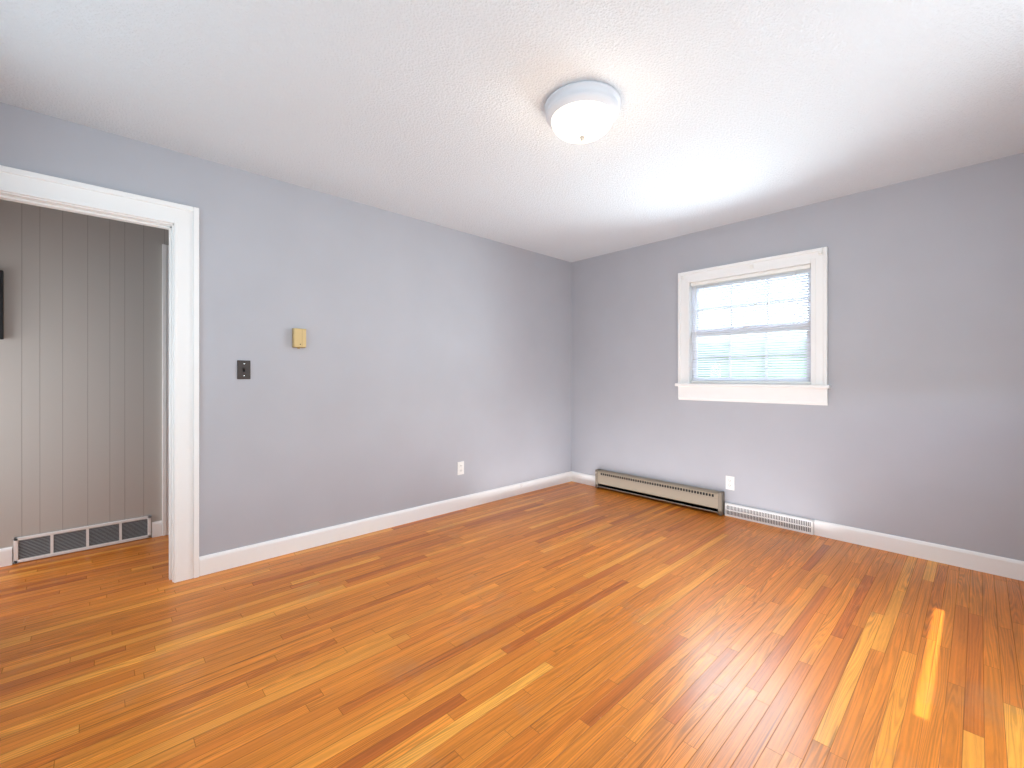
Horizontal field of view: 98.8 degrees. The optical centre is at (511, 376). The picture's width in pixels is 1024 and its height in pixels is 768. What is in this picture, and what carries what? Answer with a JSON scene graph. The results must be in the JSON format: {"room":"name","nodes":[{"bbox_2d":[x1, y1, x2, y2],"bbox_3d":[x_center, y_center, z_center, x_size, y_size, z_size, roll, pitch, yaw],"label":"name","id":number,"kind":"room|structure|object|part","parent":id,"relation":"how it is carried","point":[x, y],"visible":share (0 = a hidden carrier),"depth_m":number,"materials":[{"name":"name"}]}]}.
{"room":"empty bedroom","nodes":[
{"label":"empty bedroom","id":0,"kind":"room"},
{"bbox_2d":[0,199,168,563],"bbox_3d":[-2.724,-0.060,3.149,3.440,2.440,0.120,0,0,-43],"label":"wall","id":1,"kind":"structure","parent":0,"point":[81,394],"depth_m":2.92,"materials":[{"name":"grey wood"}]},
{"bbox_2d":[0,270,3,338],"bbox_3d":[-3.252,-0.440,2.542,0.400,0.420,0.042,0,0,-43],"label":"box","id":2,"kind":"object","parent":1,"relation":"attached to","point":[1,304],"visible":0.98,"depth_m":2.67,"materials":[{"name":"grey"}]},
{"bbox_2d":[0,547,11,566],"bbox_3d":[-3.467,1.105,2.359,1.035,0.110,0.014,0,0,-43],"label":"baseboard","id":3,"kind":"structure","parent":1,"relation":"attached to","point":[5,553],"depth_m":2.69,"materials":[{"name":"white wood"}]},
{"bbox_2d":[13,515,150,563],"bbox_3d":[-2.846,1.077,2.943,0.660,0.158,0.012,0,0,-43],"label":"air vent","id":4,"kind":"object","parent":1,"relation":"in","point":[45,545],"visible":1,"depth_m":2.92,"materials":[{"name":"black"}]},
{"bbox_2d":[162,244,168,535],"bbox_3d":[-2.150,0.095,3.554,1.068,2.130,0.075,0,0,-43],"label":"door frame","id":5,"kind":"structure","parent":1,"relation":"attached to","point":[165,389],"depth_m":3.21,"materials":[{"name":"white wood"}]},
{"bbox_2d":[0,102,570,556],"bbox_3d":[-1.298,-0.060,3.143,5.510,2.440,0.120,0,0,-43],"label":"wall","id":6,"kind":"structure","parent":0,"point":[420,366],"depth_m":3.13,"materials":[{"name":"grey paint"}]},
{"bbox_2d":[0,165,198,582],"bbox_3d":[-2.243,0.090,2.256,1.020,2.140,0.172,0,0,-43],"label":"door frame","id":7,"kind":"structure","parent":6,"relation":"attached to","point":[183,219],"depth_m":2.49,"materials":[{"name":"white wood"}]},
{"bbox_2d":[237,360,250,378],"bbox_3d":[-1.655,-0.045,2.712,0.072,0.116,0.020,0,0,-43],"label":"switch plate","id":8,"kind":"object","parent":6,"relation":"attached to","point":[243,369],"visible":1,"depth_m":2.71,"materials":[{"name":"brown"}]},
{"bbox_2d":[292,328,305,348],"bbox_3d":[-1.416,-0.256,2.925,0.080,0.136,0.037,0,0,-43],"label":"thermostat","id":9,"kind":"object","parent":6,"relation":"attached to","point":[298,338],"visible":0.98,"depth_m":2.91,"materials":[{"name":"brown plastic"}]},
{"bbox_2d":[199,471,571,575],"bbox_3d":[-0.578,1.105,3.728,3.418,0.110,0.014,0,0,-43],"label":"baseboard","id":10,"kind":"structure","parent":6,"relation":"attached to","point":[224,560],"depth_m":3.20,"materials":[{"name":"white wood"}]},
{"bbox_2d":[457,461,463,474],"bbox_3d":[-0.449,0.800,3.853,0.070,0.114,0.007,0,0,-43],"label":"electrical outlet plate","id":11,"kind":"object","parent":6,"relation":"attached to","point":[460,468],"visible":1,"depth_m":3.85,"materials":[{"name":"white plastic"}]},
{"bbox_2d":[0,481,1023,767],"bbox_3d":[-0.333,1.210,2.115,5.510,0.100,4.900,0,0,-43],"label":"floor","id":12,"kind":"structure","parent":0,"point":[572,625],"depth_m":1.85,"materials":[{"name":"orange wood"}]},
{"bbox_2d":[0,0,1023,261],"bbox_3d":[-0.333,-1.330,2.115,5.510,0.100,4.900,0,0,-43],"label":"ceiling","id":13,"kind":"structure","parent":0,"point":[434,110],"depth_m":2.00,"materials":[{"name":"white paint"}]},
{"bbox_2d":[545,81,620,143],"bbox_3d":[0.330,-1.194,2.066,0.352,0.172,0.352,0,0,-43],"label":"dome light","id":14,"kind":"object","parent":13,"relation":"attached to","point":[581,112],"visible":1,"depth_m":1.97,"materials":[{"name":"white glass"}]},
{"bbox_2d":[571,153,1023,560],"bbox_3d":[1.967,-0.060,3.603,0.120,2.440,3.680,0,0,-43],"label":"wall","id":15,"kind":"structure","parent":0,"point":[914,429],"depth_m":3.01,"materials":[{"name":"grey paint"}]},
{"bbox_2d":[572,471,594,485],"bbox_3d":[0.797,1.105,4.750,0.014,0.110,0.326,0,0,-43],"label":"baseboard","id":16,"kind":"structure","parent":15,"relation":"attached to","point":[587,479],"depth_m":4.76,"materials":[{"name":"white wood"}]},
{"bbox_2d":[595,469,724,515],"bbox_3d":[1.326,1.061,4.137,0.078,0.190,1.280,0,0,-43],"label":"heater unit","id":17,"kind":"object","parent":15,"relation":"attached to","point":[708,500],"visible":1,"depth_m":4.04,"materials":[{"name":"beige metal"}]},
{"bbox_2d":[726,476,733,489],"bbox_3d":[1.821,0.885,3.666,0.007,0.114,0.070,0,0,-43],"label":"outlet","id":18,"kind":"object","parent":15,"relation":"attached to","point":[729,482],"visible":1,"depth_m":3.66,"materials":[{"name":"white plastic"}]},
{"bbox_2d":[675,247,830,405],"bbox_3d":[1.935,-0.367,3.614,0.190,1.146,1.156,0,0,-43],"label":"window","id":19,"kind":"structure","parent":15,"relation":"in","point":[819,316],"depth_m":3.46,"materials":[{"name":"white wood"}]},
{"bbox_2d":[691,264,810,383],"bbox_3d":[1.915,-0.395,3.595,0.035,0.887,0.904,0,0,-43],"label":"window blind","id":20,"kind":"object","parent":19,"relation":"attached to","point":[786,273],"visible":0.85,"depth_m":3.55,"materials":[{"name":"white plastic"}]},
{"bbox_3d":[1.903,0.131,3.584,0.100,0.150,1.156,0,0,-43],"label":"window sill apron","id":21,"kind":"part","parent":19,"relation":"part of","materials":[{"name":"white wood"}]},
{"bbox_2d":[725,502,813,534],"bbox_3d":[2.005,1.107,3.456,0.022,0.106,0.626,0,0,-43],"label":"air vent","id":22,"kind":"object","parent":15,"relation":"in","point":[786,521],"visible":1,"depth_m":3.43,"materials":[{"name":"white metal"}]},
{"bbox_2d":[814,520,1023,580],"bbox_3d":[2.688,1.105,2.737,0.014,0.110,1.351,0,0,-43],"label":"baseboard","id":23,"kind":"structure","parent":15,"relation":"attached to","point":[934,552],"depth_m":2.79,"materials":[{"name":"white wood"}]}
]}

